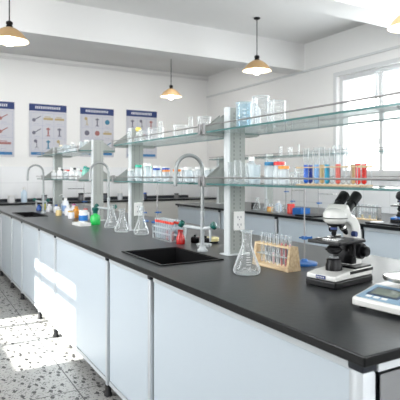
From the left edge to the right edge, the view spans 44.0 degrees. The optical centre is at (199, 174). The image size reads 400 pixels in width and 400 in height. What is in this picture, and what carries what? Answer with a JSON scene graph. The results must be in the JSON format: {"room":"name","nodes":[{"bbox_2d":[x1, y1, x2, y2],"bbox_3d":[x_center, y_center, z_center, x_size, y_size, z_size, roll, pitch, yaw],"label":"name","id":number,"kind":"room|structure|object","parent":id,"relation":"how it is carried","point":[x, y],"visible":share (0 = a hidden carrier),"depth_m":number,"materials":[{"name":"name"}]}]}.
{"room":"laboratory","nodes":[
{"label":"laboratory","id":0,"kind":"room"},
{"bbox_2d":[0,273,121,399],"bbox_3d":[-0.266,1.420,3.837,8.000,0.100,11.900,0,0,-30],"label":"floor","id":1,"kind":"structure","parent":0,"point":[35,364],"depth_m":3.64,"materials":[{"name":"stone"}]},
{"bbox_2d":[0,213,2,275],"bbox_3d":[-2.346,0.935,7.364,1.290,0.870,0.762,0,0,-30],"label":"base cabinet","id":2,"kind":"object","parent":1,"relation":"on","point":[1,272],"visible":0.15,"depth_m":6.73,"materials":[{"name":"grey laminate"}]},
{"bbox_2d":[1,213,13,287],"bbox_3d":[-1.944,0.935,6.673,1.290,0.870,0.843,0,0,-30],"label":"base cabinet","id":3,"kind":"object","parent":1,"relation":"on","point":[6,221],"visible":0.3,"depth_m":6.33,"materials":[{"name":"grey laminate"}]},
{"bbox_2d":[12,218,24,299],"bbox_3d":[-1.572,0.935,6.034,1.290,0.870,0.643,0,0,-30],"label":"base cabinet","id":4,"kind":"object","parent":1,"relation":"on","point":[17,226],"visible":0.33,"depth_m":5.67,"materials":[{"name":"grey laminate"}]},
{"bbox_2d":[22,222,41,318],"bbox_3d":[-1.195,0.935,5.385,1.290,0.870,0.863,0,0,-30],"label":"base cabinet","id":5,"kind":"object","parent":1,"relation":"on","point":[31,235],"visible":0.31,"depth_m":4.98,"materials":[{"name":"grey laminate"}]},
{"bbox_2d":[40,230,58,337],"bbox_3d":[-0.826,0.935,4.750,1.290,0.870,0.613,0,0,-30],"label":"base cabinet","id":6,"kind":"object","parent":1,"relation":"on","point":[48,242],"visible":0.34,"depth_m":4.38,"materials":[{"name":"grey laminate"}]},
{"bbox_2d":[56,237,111,396],"bbox_3d":[-0.348,0.935,3.929,1.290,0.870,1.293,0,0,-30],"label":"base cabinet","id":7,"kind":"object","parent":1,"relation":"on","point":[83,275],"visible":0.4,"depth_m":3.43,"materials":[{"name":"grey laminate"}]},
{"bbox_2d":[103,201,156,217],"bbox_3d":[-1.508,0.935,9.502,1.246,0.870,0.578,0,0,-30],"label":"base cabinet","id":8,"kind":"object","parent":1,"relation":"on","point":[150,207],"visible":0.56,"depth_m":9.44,"materials":[{"name":"grey laminate"}]},
{"bbox_2d":[109,259,153,399],"bbox_3d":[0.137,0.935,3.095,1.290,0.870,0.643,0,0,-30],"label":"base cabinet","id":9,"kind":"object","parent":1,"relation":"on","point":[131,290],"visible":0.33,"depth_m":2.73,"materials":[{"name":"grey laminate"}]},
{"bbox_2d":[158,199,216,220],"bbox_3d":[-0.341,0.935,10.181,1.446,0.870,0.578,0,0,-30],"label":"base cabinet","id":10,"kind":"object","parent":1,"relation":"on","point":[168,209],"visible":0.2,"depth_m":9.72,"materials":[{"name":"grey laminate"}]},
{"bbox_2d":[178,206,251,228],"bbox_3d":[0.494,0.935,7.911,1.270,0.870,1.292,0,0,-30],"label":"base cabinet","id":11,"kind":"object","parent":1,"relation":"on","point":[191,215],"visible":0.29,"depth_m":7.59,"materials":[{"name":"grey laminate"}]},
{"bbox_2d":[221,211,277,238],"bbox_3d":[1.137,0.935,6.806,1.270,0.870,1.273,0,0,-30],"label":"base cabinet","id":12,"kind":"object","parent":1,"relation":"on","point":[260,224],"visible":0.2,"depth_m":6.22,"materials":[{"name":"grey laminate"}]},
{"bbox_2d":[153,278,399,399],"bbox_3d":[0.642,0.935,2.227,1.274,0.870,1.370,0,0,-30],"label":"base cabinet","id":13,"kind":"object","parent":1,"relation":"on","point":[204,350],"visible":0.62,"depth_m":1.82,"materials":[{"name":"grey laminate"}]},
{"bbox_2d":[0,204,399,367],"bbox_3d":[-0.775,0.485,4.663,1.330,0.030,7.060,0,0,-30],"label":"countertop","id":14,"kind":"structure","parent":13,"relation":"on","point":[325,319],"depth_m":2.11,"materials":[{"name":"black"}]},
{"bbox_2d":[12,212,46,216],"bbox_3d":[-2.026,0.562,5.879,0.272,0.196,0.722,0,0,-30],"label":"sink","id":15,"kind":"object","parent":14,"relation":"in","point":[22,214],"visible":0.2,"depth_m":6.14,"materials":[{"name":"black"}]},
{"bbox_2d":[27,164,49,212],"bbox_3d":[-1.987,0.169,6.117,0.273,0.602,0.190,0,0,-11],"label":"faucet","id":16,"kind":"object","parent":14,"relation":"on","point":[42,169],"visible":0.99,"depth_m":6.10,"materials":[{"name":"grey metal"}]},
{"bbox_2d":[59,194,68,213],"bbox_3d":[-1.655,0.348,6.044,0.108,0.244,0.082,0,0,0],"label":"wash bottle","id":17,"kind":"object","parent":14,"relation":"on","point":[65,202],"visible":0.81,"depth_m":6.01,"materials":[{"name":"white plastic"}]},
{"bbox_2d":[64,205,71,215],"bbox_3d":[-1.528,0.410,5.729,0.080,0.120,0.080,0,0,-30],"label":"bottle","id":18,"kind":"object","parent":14,"relation":"on","point":[67,208],"visible":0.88,"depth_m":5.70,"materials":[{"name":"white plastic"}]},
{"bbox_2d":[68,211,73,218],"bbox_3d":[-1.386,0.427,5.325,0.068,0.085,0.068,0,0,-30],"label":"bottle","id":19,"kind":"object","parent":14,"relation":"on","point":[70,213],"visible":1,"depth_m":5.30,"materials":[{"name":"white plastic"}]},
{"bbox_2d":[37,140,114,220],"bbox_3d":[-1.552,0.053,5.958,0.400,0.833,2.040,0,0,-30],"label":"shelf unit","id":20,"kind":"object","parent":14,"relation":"on","point":[96,148],"visible":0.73,"depth_m":5.11,"materials":[{"name":"grey metal"}]},
{"bbox_2d":[57,167,62,178],"bbox_3d":[-1.714,-0.022,6.048,0.068,0.140,0.068,0,0,-30],"label":"bottle","id":21,"kind":"object","parent":20,"relation":"on","point":[59,172],"visible":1,"depth_m":6.02,"materials":[{"name":"white plastic"}]},
{"bbox_2d":[69,168,74,178],"bbox_3d":[-1.448,-0.018,5.590,0.068,0.130,0.068,0,0,-30],"label":"bottle","id":22,"kind":"object","parent":20,"relation":"on","point":[71,172],"visible":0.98,"depth_m":5.56,"materials":[{"name":"white plastic"}]},
{"bbox_2d":[73,206,78,217],"bbox_3d":[-1.369,0.407,5.474,0.080,0.125,0.080,0,0,-30],"label":"bottle","id":23,"kind":"object","parent":14,"relation":"on","point":[76,210],"visible":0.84,"depth_m":5.44,"materials":[{"name":"orange plastic"}]},
{"bbox_2d":[72,221,90,225],"bbox_3d":[-1.109,0.457,4.630,0.104,0.026,0.204,0,0,-36],"label":"tray","id":24,"kind":"object","parent":14,"relation":"on","point":[81,223],"visible":1,"depth_m":4.57,"materials":[{"name":"white plastic"}]},
{"bbox_2d":[79,210,87,221],"bbox_3d":[-1.183,0.412,5.016,0.092,0.115,0.092,0,0,-30],"label":"bottle","id":25,"kind":"object","parent":14,"relation":"on","point":[83,215],"visible":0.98,"depth_m":4.98,"materials":[{"name":"white plastic"}]},
{"bbox_2d":[90,207,99,224],"bbox_3d":[-0.992,0.388,4.687,0.094,0.165,0.094,0,0,-30],"label":"bottle","id":26,"kind":"object","parent":14,"relation":"on","point":[95,218],"visible":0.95,"depth_m":4.66,"materials":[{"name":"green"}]},
{"bbox_2d":[89,162,116,222],"bbox_3d":[-0.955,0.169,4.879,0.273,0.602,0.190,0,0,-11],"label":"faucet","id":27,"kind":"object","parent":14,"relation":"on","point":[95,163],"visible":0.93,"depth_m":4.86,"materials":[{"name":"grey metal"}]},
{"bbox_2d":[104,204,118,228],"bbox_3d":[-0.782,0.366,4.393,0.132,0.207,0.132,0,0,-30],"label":"flask","id":28,"kind":"object","parent":14,"relation":"on","point":[110,204],"visible":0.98,"depth_m":4.39,"materials":[{"name":"clear glass"}]},
{"bbox_2d":[114,209,129,232],"bbox_3d":[-0.644,0.375,4.091,0.125,0.190,0.125,0,0,37],"label":"flask","id":29,"kind":"object","parent":14,"relation":"on","point":[121,209],"visible":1,"depth_m":4.08,"materials":[{"name":"clear glass"}]},
{"bbox_2d":[133,206,148,234],"bbox_3d":[-0.462,0.359,3.896,0.123,0.223,0.123,0,0,14],"label":"flask","id":30,"kind":"object","parent":14,"relation":"on","point":[139,206],"visible":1,"depth_m":3.89,"materials":[{"name":"clear glass"}]},
{"bbox_2d":[143,183,148,221],"bbox_3d":[-0.577,0.270,5.009,0.122,0.400,0.122,0,0,-30],"label":"stand","id":31,"kind":"object","parent":14,"relation":"on","point":[145,220],"visible":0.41,"depth_m":5.01,"materials":[{"name":"silver metal"}]},
{"bbox_2d":[151,183,160,222],"bbox_3d":[-0.423,0.270,4.902,0.122,0.400,0.122,0,0,-30],"label":"stand","id":32,"kind":"object","parent":14,"relation":"on","point":[157,211],"visible":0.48,"depth_m":4.90,"materials":[{"name":"silver metal"}]},
{"bbox_2d":[152,224,182,242],"bbox_3d":[-0.236,0.420,3.588,0.100,0.100,0.300,0,0,-30],"label":"test tube rack","id":33,"kind":"object","parent":14,"relation":"on","point":[154,225],"visible":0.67,"depth_m":3.56,"materials":[{"name":"plastic"}]},
{"bbox_2d":[121,247,223,265],"bbox_3d":[-0.174,0.562,2.878,0.385,0.196,0.552,0,0,-30],"label":"sink","id":34,"kind":"object","parent":14,"relation":"in","point":[167,256],"visible":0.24,"depth_m":3.08,"materials":[{"name":"black"}]},
{"bbox_2d":[176,229,184,243],"bbox_3d":[-0.133,0.421,3.376,0.060,0.098,0.060,0,0,-30],"label":"bottle","id":35,"kind":"object","parent":14,"relation":"on","point":[180,239],"visible":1,"depth_m":3.36,"materials":[{"name":"red glass"}]},
{"bbox_2d":[112,115,254,230],"bbox_3d":[-0.199,0.036,3.633,0.400,0.868,1.500,0,0,-30],"label":"shelf unit","id":36,"kind":"object","parent":14,"relation":"on","point":[135,152],"visible":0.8,"depth_m":4.20,"materials":[{"name":"grey metal"}]},
{"bbox_2d":[134,203,142,215],"bbox_3d":[-0.524,0.290,4.212,0.076,0.110,0.010,0,0,-30],"label":"wall socket","id":37,"kind":"object","parent":36,"relation":"attached to","point":[136,205],"visible":0.97,"depth_m":4.21,"materials":[{"name":"white plastic"}]},
{"bbox_2d":[191,235,198,242],"bbox_3d":[-0.034,0.443,3.439,0.060,0.055,0.060,0,0,-30],"label":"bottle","id":38,"kind":"object","parent":14,"relation":"on","point":[194,239],"visible":1,"depth_m":3.42,"materials":[{"name":"black plastic"}]},
{"bbox_2d":[174,153,216,251],"bbox_3d":[-0.040,0.169,3.074,0.273,0.602,0.190,0,0,-11],"label":"faucet","id":39,"kind":"object","parent":14,"relation":"on","point":[213,225],"visible":0.99,"depth_m":3.05,"materials":[{"name":"grey metal"}]},
{"bbox_2d":[208,236,218,243],"bbox_3d":[0.082,0.451,3.438,0.100,0.038,0.100,0,0,-30],"label":"sponge","id":40,"kind":"object","parent":14,"relation":"on","point":[214,239],"visible":0.54,"depth_m":3.40,"materials":[{"name":"yellow plastic"}]},
{"bbox_2d":[233,230,260,275],"bbox_3d":[0.223,0.366,2.357,0.132,0.207,0.132,0,0,-30],"label":"flask","id":41,"kind":"object","parent":14,"relation":"on","point":[242,273],"visible":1,"depth_m":2.35,"materials":[{"name":"clear glass"}]},
{"bbox_2d":[252,240,300,272],"bbox_3d":[0.385,0.410,2.520,0.085,0.120,0.277,0,0,-32],"label":"test tube rack","id":42,"kind":"object","parent":14,"relation":"on","point":[293,261],"visible":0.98,"depth_m":2.48,"materials":[{"name":"brown wood"}]},
{"bbox_2d":[272,234,274,263],"bbox_3d":[0.377,0.378,2.533,0.016,0.155,0.016,0,0,-30],"label":"test tube","id":43,"kind":"object","parent":42,"relation":"in","point":[273,253],"visible":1,"depth_m":2.53,"materials":[{"name":"clear glass"}]},
{"bbox_2d":[202,92,399,255],"bbox_3d":[0.568,0.036,2.316,0.400,0.868,1.532,0,0,-30],"label":"shelf unit","id":44,"kind":"object","parent":14,"relation":"on","point":[234,138],"visible":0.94,"depth_m":2.89,"materials":[{"name":"grey metal"}]},
{"bbox_2d":[233,211,244,230],"bbox_3d":[0.230,0.270,2.916,0.076,0.110,0.010,0,0,-30],"label":"wall socket","id":45,"kind":"object","parent":44,"relation":"attached to","point":[238,217],"visible":1,"depth_m":2.91,"materials":[{"name":"white plastic"}]},
{"bbox_2d":[235,101,251,128],"bbox_3d":[0.238,-0.324,2.684,0.094,0.140,0.094,0,0,-30],"label":"beaker","id":46,"kind":"object","parent":44,"relation":"on","point":[243,101],"visible":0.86,"depth_m":2.67,"materials":[{"name":"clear glass"}]},
{"bbox_2d":[248,98,260,130],"bbox_3d":[0.313,-0.346,2.843,0.072,0.185,0.072,0,0,-30],"label":"bottle","id":47,"kind":"object","parent":44,"relation":"on","point":[255,99],"visible":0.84,"depth_m":2.83,"materials":[{"name":"plastic"}]},
{"bbox_2d":[252,95,269,126],"bbox_3d":[0.315,-0.330,2.561,0.091,0.152,0.091,0,0,-30],"label":"beaker","id":48,"kind":"object","parent":44,"relation":"on","point":[266,95],"visible":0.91,"depth_m":2.56,"materials":[{"name":"clear glass"}]},
{"bbox_2d":[264,162,275,183],"bbox_3d":[0.362,-0.010,2.559,0.060,0.115,0.060,0,0,-30],"label":"bottle","id":49,"kind":"object","parent":44,"relation":"on","point":[265,163],"visible":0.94,"depth_m":2.54,"materials":[{"name":"plastic"}]},
{"bbox_2d":[265,99,275,127],"bbox_3d":[0.379,-0.329,2.650,0.061,0.150,0.053,0,0,-30],"label":"cylinder","id":50,"kind":"object","parent":44,"relation":"on","point":[267,126],"visible":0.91,"depth_m":2.65,"materials":[{"name":"clear glass"}]},
{"bbox_2d":[268,100,286,123],"bbox_3d":[0.380,-0.309,2.448,0.096,0.110,0.096,0,0,-30],"label":"beaker","id":51,"kind":"object","parent":44,"relation":"on","point":[271,100],"visible":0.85,"depth_m":2.44,"materials":[{"name":"clear glass"}]},
{"bbox_2d":[273,161,284,184],"bbox_3d":[0.400,-0.010,2.494,0.060,0.115,0.060,0,0,-30],"label":"bottle","id":52,"kind":"object","parent":44,"relation":"on","point":[277,162],"visible":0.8,"depth_m":2.48,"materials":[{"name":"plastic"}]},
{"bbox_2d":[278,166,289,184],"bbox_3d":[0.409,0.002,2.419,0.056,0.092,0.056,0,0,-30],"label":"bottle","id":53,"kind":"object","parent":44,"relation":"on","point":[279,167],"visible":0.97,"depth_m":2.40,"materials":[{"name":"plastic"}]},
{"bbox_2d":[296,166,372,186],"bbox_3d":[0.584,0.004,2.193,0.090,0.086,0.375,0,0,-30],"label":"test tube rack","id":54,"kind":"object","parent":44,"relation":"on","point":[327,166],"visible":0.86,"depth_m":2.15,"materials":[{"name":"brown wood"}]},
{"bbox_2d":[303,148,308,183],"bbox_3d":[0.493,-0.042,2.304,0.029,0.165,0.029,0,0,-30],"label":"test tube","id":55,"kind":"object","parent":54,"relation":"in","point":[305,169],"visible":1,"depth_m":2.29,"materials":[{"name":"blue glass"}]},
{"bbox_2d":[307,150,312,183],"bbox_3d":[0.524,-0.038,2.350,0.029,0.158,0.029,0,0,-30],"label":"test tube","id":56,"kind":"object","parent":54,"relation":"in","point":[310,170],"visible":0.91,"depth_m":2.34,"materials":[{"name":"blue glass"}]},
{"bbox_2d":[314,147,318,183],"bbox_3d":[0.528,-0.042,2.244,0.029,0.165,0.029,0,0,-30],"label":"test tube","id":57,"kind":"object","parent":54,"relation":"in","point":[316,170],"visible":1,"depth_m":2.23,"materials":[{"name":"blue glass"}]},
{"bbox_2d":[319,147,324,182],"bbox_3d":[0.563,-0.044,2.284,0.029,0.170,0.029,0,0,-30],"label":"test tube","id":58,"kind":"object","parent":54,"relation":"in","point":[321,169],"visible":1,"depth_m":2.27,"materials":[{"name":"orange glass"}]},
{"bbox_2d":[325,149,329,183],"bbox_3d":[0.561,-0.038,2.187,0.029,0.158,0.029,0,0,-30],"label":"test tube","id":59,"kind":"object","parent":54,"relation":"in","point":[327,170],"visible":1,"depth_m":2.18,"materials":[{"name":"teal glass"}]},
{"bbox_2d":[335,146,340,183],"bbox_3d":[0.594,-0.044,2.131,0.029,0.170,0.029,0,0,-30],"label":"test tube","id":60,"kind":"object","parent":54,"relation":"in","point":[337,169],"visible":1,"depth_m":2.13,"materials":[{"name":"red glass"}]},
{"bbox_2d":[350,146,354,183],"bbox_3d":[0.656,-0.044,2.123,0.029,0.170,0.029,0,0,-30],"label":"test tube","id":61,"kind":"object","parent":54,"relation":"in","point":[352,169],"visible":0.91,"depth_m":2.12,"materials":[{"name":"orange glass"}]},
{"bbox_2d":[355,146,361,183],"bbox_3d":[0.650,-0.038,2.035,0.029,0.158,0.029,0,0,-30],"label":"test tube","id":62,"kind":"object","parent":54,"relation":"in","point":[357,170],"visible":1,"depth_m":2.03,"materials":[{"name":"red glass"}]},
{"bbox_2d":[361,164,366,184],"bbox_3d":[0.687,-0.044,2.071,0.029,0.170,0.029,0,0,-30],"label":"test tube","id":63,"kind":"object","parent":54,"relation":"in","point":[363,170],"visible":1,"depth_m":2.06,"materials":[{"name":"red glass"}]},
{"bbox_2d":[374,69,399,110],"bbox_3d":[0.737,-0.327,1.915,0.123,0.147,0.123,0,0,-30],"label":"beaker","id":64,"kind":"object","parent":44,"relation":"on","point":[391,108],"visible":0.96,"depth_m":1.92,"materials":[{"name":"clear glass"}]},
{"bbox_2d":[299,189,317,266],"bbox_3d":[0.550,0.271,2.605,0.135,0.398,0.135,0,0,-30],"label":"stand","id":65,"kind":"object","parent":14,"relation":"on","point":[304,262],"visible":0.81,"depth_m":2.59,"materials":[{"name":"blue metal"}]},
{"bbox_2d":[306,191,372,289],"bbox_3d":[0.611,0.270,2.164,0.283,0.399,0.164,0,0,-40],"label":"microscope","id":66,"kind":"object","parent":14,"relation":"on","point":[345,268],"visible":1,"depth_m":2.13,"materials":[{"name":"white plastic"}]},
{"bbox_2d":[352,272,399,315],"bbox_3d":[0.737,0.420,1.761,0.325,0.100,0.230,0,0,-37],"label":"balance","id":67,"kind":"object","parent":14,"relation":"on","point":[384,296],"visible":1,"depth_m":1.73,"materials":[{"name":"white plastic"}]},
{"bbox_2d":[278,217,363,246],"bbox_3d":[1.783,0.935,5.695,1.270,0.870,1.303,0,0,-30],"label":"base cabinet","id":68,"kind":"object","parent":1,"relation":"on","point":[293,228],"visible":0.15,"depth_m":5.57,"materials":[{"name":"grey laminate"}]},
{"bbox_2d":[175,202,399,230],"bbox_3d":[1.781,0.485,5.699,1.310,0.030,6.460,0,0,-30],"label":"countertop","id":69,"kind":"structure","parent":68,"relation":"on","point":[209,205],"depth_m":6.14,"materials":[{"name":"black"}]},
{"bbox_2d":[251,202,257,208],"bbox_3d":[0.758,0.425,6.850,0.100,0.090,0.100,0,0,-30],"label":"bottle","id":70,"kind":"object","parent":69,"relation":"on","point":[255,206],"visible":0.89,"depth_m":6.81,"materials":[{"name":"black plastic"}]},
{"bbox_2d":[275,201,281,211],"bbox_3d":[1.014,0.405,6.410,0.090,0.130,0.090,0,0,-30],"label":"bottle","id":71,"kind":"object","parent":69,"relation":"on","point":[278,202],"visible":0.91,"depth_m":6.38,"materials":[{"name":"white plastic"}]},
{"bbox_2d":[287,204,294,213],"bbox_3d":[1.103,0.410,5.998,0.096,0.120,0.096,0,0,-30],"label":"bottle","id":72,"kind":"object","parent":69,"relation":"on","point":[289,206],"visible":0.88,"depth_m":5.96,"materials":[{"name":"red plastic"}]},
{"bbox_2d":[292,207,309,214],"bbox_3d":[1.197,0.430,5.856,0.140,0.080,0.150,0,0,-30],"label":"storage box","id":73,"kind":"object","parent":69,"relation":"on","point":[300,210],"visible":0.7,"depth_m":5.81,"materials":[{"name":"blue plastic"}]},
{"bbox_2d":[209,146,399,207],"bbox_3d":[1.834,0.084,5.608,0.386,0.773,6.050,0,0,-30],"label":"shelf unit","id":74,"kind":"object","parent":69,"relation":"on","point":[268,191],"visible":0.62,"depth_m":7.04,"materials":[{"name":"grey metal"}]},
{"bbox_2d":[295,214,322,217],"bbox_3d":[1.261,0.461,5.628,0.240,0.018,0.280,0,0,-30],"label":"tray","id":75,"kind":"object","parent":69,"relation":"on","point":[301,215],"visible":0.8,"depth_m":5.53,"materials":[{"name":"black plastic"}]},
{"bbox_2d":[313,182,336,214],"bbox_3d":[1.440,0.260,5.755,0.112,0.420,0.309,0,0,-36],"label":"stand","id":76,"kind":"object","parent":69,"relation":"on","point":[318,202],"visible":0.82,"depth_m":5.81,"materials":[{"name":"grey metal"}]},
{"bbox_2d":[355,206,381,220],"bbox_3d":[1.760,0.400,5.189,0.080,0.140,0.300,0,0,-30],"label":"test tube rack","id":77,"kind":"object","parent":69,"relation":"on","point":[379,209],"visible":0.81,"depth_m":5.12,"materials":[{"name":"brown wood"}]},
{"bbox_2d":[365,220,399,226],"bbox_3d":[1.903,0.463,4.763,0.480,0.014,0.380,0,0,-30],"label":"tray","id":78,"kind":"object","parent":69,"relation":"on","point":[386,223],"visible":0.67,"depth_m":4.65,"materials":[{"name":"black plastic"}]},
{"bbox_2d":[390,191,399,222],"bbox_3d":[1.966,0.286,4.820,0.140,0.339,0.241,0,0,45],"label":"microscope","id":79,"kind":"object","parent":78,"relation":"on","point":[396,218],"visible":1,"depth_m":4.78,"materials":[{"name":"black plastic"}]},
{"bbox_2d":[364,227,399,259],"bbox_3d":[2.432,0.935,4.580,1.270,0.870,1.283,0,0,-30],"label":"base cabinet","id":80,"kind":"object","parent":1,"relation":"on","point":[381,242],"visible":0.43,"depth_m":4.60,"materials":[{"name":"grey laminate"}]},
{"bbox_3d":[-5.829,0.935,6.987,1.246,0.870,0.578,0,0,-30],"label":"cabinet","id":81,"kind":"object","parent":1,"relation":"on","visible":0},
{"bbox_2d":[0,197,216,205],"bbox_3d":[-3.035,0.485,8.597,7.760,0.030,0.615,0,0,-30],"label":"countertop","id":82,"kind":"structure","parent":81,"relation":"on","point":[186,198],"depth_m":9.16,"materials":[{"name":"black"}]},
{"bbox_2d":[7,195,14,202],"bbox_3d":[-3.197,0.405,8.379,0.120,0.130,0.120,0,0,-30],"label":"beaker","id":83,"kind":"object","parent":82,"relation":"on","point":[11,199],"visible":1,"depth_m":8.33,"materials":[{"name":"clear glass"}]},
{"bbox_2d":[21,187,26,202],"bbox_3d":[-3.015,0.340,8.484,0.100,0.260,0.100,0,0,-30],"label":"bottle","id":84,"kind":"object","parent":82,"relation":"on","point":[23,193],"visible":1,"depth_m":8.44,"materials":[{"name":"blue plastic"}]},
{"bbox_2d":[78,193,83,200],"bbox_3d":[-2.160,0.400,8.982,0.100,0.140,0.100,0,0,-30],"label":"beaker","id":85,"kind":"object","parent":82,"relation":"on","point":[80,196],"visible":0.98,"depth_m":8.94,"materials":[{"name":"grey glass"}]},
{"bbox_2d":[0,195,187,201],"bbox_3d":[-2.016,0.445,9.431,4.000,0.050,0.170,0,0,-30],"label":"ledge","id":86,"kind":"object","parent":82,"relation":"on","point":[152,196],"visible":0.56,"depth_m":9.30,"materials":[{"name":"black"}]},
{"bbox_2d":[117,192,122,199],"bbox_3d":[-1.512,0.395,9.359,0.100,0.150,0.100,0,0,-30],"label":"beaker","id":87,"kind":"object","parent":82,"relation":"on","point":[120,195],"visible":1,"depth_m":9.32,"materials":[{"name":"clear glass"}]},
{"bbox_2d":[0,52,206,167],"bbox_3d":[-3.245,-0.395,8.958,8.000,3.530,0.150,0,0,-30],"label":"wall","id":88,"kind":"structure","parent":0,"point":[22,83],"depth_m":9.67,"materials":[{"name":"white paint"}]},
{"bbox_2d":[0,101,13,156],"bbox_3d":[-3.601,-0.810,8.651,0.675,0.970,0.014,0,0,-30],"label":"poster","id":89,"kind":"object","parent":88,"relation":"attached to","point":[6,108],"visible":1,"depth_m":8.75,"materials":[{"name":"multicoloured paper"}]},
{"bbox_2d":[29,103,66,156],"bbox_3d":[-2.797,-0.814,9.119,0.675,0.963,0.014,0,0,-30],"label":"poster","id":90,"kind":"object","parent":88,"relation":"attached to","point":[47,123],"visible":0.92,"depth_m":9.10,"materials":[{"name":"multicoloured paper"}]},
{"bbox_2d":[80,107,113,156],"bbox_3d":[-1.992,-0.820,9.588,0.670,0.940,0.014,0,0,-30],"label":"poster","id":91,"kind":"object","parent":88,"relation":"attached to","point":[95,123],"visible":0.72,"depth_m":9.58,"materials":[{"name":"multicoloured paper"}]},
{"bbox_2d":[0,166,207,198],"bbox_3d":[-3.204,0.610,8.888,7.800,1.520,0.012,0,0,-30],"label":"trim","id":92,"kind":"structure","parent":88,"relation":"attached to","point":[13,180],"depth_m":9.38,"materials":[{"name":"white paint"}]},
{"bbox_2d":[0,55,207,80],"bbox_3d":[-3.200,-2.080,8.880,7.800,0.040,0.030,0,0,-30],"label":"trim","id":93,"kind":"structure","parent":88,"relation":"attached to","point":[1,56],"depth_m":9.57,"materials":[{"name":"white paint"}]},
{"bbox_2d":[126,110,156,158],"bbox_3d":[-1.183,-0.823,10.058,0.670,0.965,0.014,0,0,-30],"label":"poster","id":94,"kind":"object","parent":88,"relation":"attached to","point":[134,118],"visible":0.69,"depth_m":10.09,"materials":[{"name":"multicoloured paper"}]},
{"bbox_2d":[0,0,365,75],"bbox_3d":[-0.266,-2.210,3.837,8.000,0.100,11.900,0,0,-30],"label":"ceiling","id":95,"kind":"structure","parent":0,"point":[277,21],"depth_m":7.10,"materials":[{"name":"white paint"}]},
{"bbox_2d":[0,0,28,45],"bbox_3d":[-2.038,-1.768,5.293,0.406,0.784,0.406,0,0,-30],"label":"pendant lamp","id":96,"kind":"object","parent":95,"relation":"hanging from","point":[9,36],"visible":1,"depth_m":5.26,"materials":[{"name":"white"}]},
{"bbox_2d":[6,20,12,26],"bbox_3d":[-2.038,-1.611,5.293,0.072,0.089,0.072,0,0,-30],"label":"socket","id":97,"kind":"object","parent":96,"relation":"attached to","point":[9,23],"depth_m":5.27,"materials":[{"name":"black plastic"}]},
{"bbox_2d":[160,85,181,99],"bbox_3d":[-0.529,-1.768,9.063,0.406,0.784,0.406,0,0,-30],"label":"pendant lamp","id":98,"kind":"object","parent":95,"relation":"hanging from","point":[170,93],"visible":0.88,"depth_m":9.01,"materials":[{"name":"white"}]},
{"bbox_2d":[242,17,271,74],"bbox_3d":[0.783,-1.768,6.807,0.406,0.784,0.406,0,0,-30],"label":"pendant lamp","id":99,"kind":"object","parent":95,"relation":"hanging from","point":[256,67],"visible":1,"depth_m":6.76,"materials":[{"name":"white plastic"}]},
{"bbox_2d":[387,15,399,32],"bbox_3d":[2.030,-1.768,4.802,0.406,0.784,0.406,0,0,-30],"label":"pendant lamp","id":100,"kind":"object","parent":95,"relation":"hanging from","point":[394,27],"visible":1,"depth_m":4.92,"materials":[{"name":"white"}]},
{"bbox_2d":[207,23,399,176],"bbox_3d":[3.234,-0.395,5.815,0.240,3.530,11.800,0,0,-30],"label":"wall","id":101,"kind":"structure","parent":0,"point":[315,87],"depth_m":8.28,"materials":[{"name":"white paint"}]},
{"bbox_2d":[0,0,303,73],"bbox_3d":[-1.736,-1.940,6.365,7.800,0.440,0.350,0,0,-30],"label":"beam","id":102,"kind":"structure","parent":101,"relation":"attached to","point":[49,21],"depth_m":6.73,"materials":[{"name":"white paint"}]},
{"bbox_2d":[207,179,332,207],"bbox_3d":[1.105,0.715,9.226,0.012,1.310,3.738,0,0,-30],"label":"trim","id":103,"kind":"structure","parent":101,"relation":"attached to","point":[311,195],"depth_m":8.41,"materials":[{"name":"white paint"}]},
{"bbox_2d":[206,45,399,97],"bbox_3d":[2.741,-1.705,6.396,0.030,0.030,10.300,0,0,-30],"label":"trim","id":104,"kind":"structure","parent":101,"relation":"attached to","point":[397,46],"depth_m":7.92,"materials":[{"name":"white"}]},
{"bbox_2d":[264,0,399,27],"bbox_3d":[-0.404,-1.940,4.075,7.800,0.440,0.350,0,0,-30],"label":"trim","id":105,"kind":"structure","parent":101,"relation":"attached to","point":[382,13],"depth_m":5.20,"materials":[{"name":"white paint"}]},
{"bbox_2d":[333,57,399,177],"bbox_3d":[2.988,-0.750,6.059,0.160,1.620,3.590,0,0,-30],"label":"window","id":106,"kind":"structure","parent":101,"relation":"in","point":[342,80],"depth_m":7.16,"materials":[{"name":"white metal"}]},
{"bbox_2d":[333,180,399,213],"bbox_3d":[4.068,0.715,4.131,0.012,1.310,8.050,0,0,-30],"label":"trim","id":107,"kind":"structure","parent":101,"relation":"attached to","point":[384,199],"depth_m":6.90,"materials":[{"name":"white paint"}]},
{"label":"outside","id":108,"kind":"structure","parent":0,"visible":0},
{"bbox_2d":[348,94,399,169],"bbox_3d":[10.824,-0.710,10.925,2.300,4.100,22.000,0,0,-30],"label":"building","id":109,"kind":"structure","parent":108,"point":[366,135],"depth_m":17.37,"materials":[{"name":"white"}]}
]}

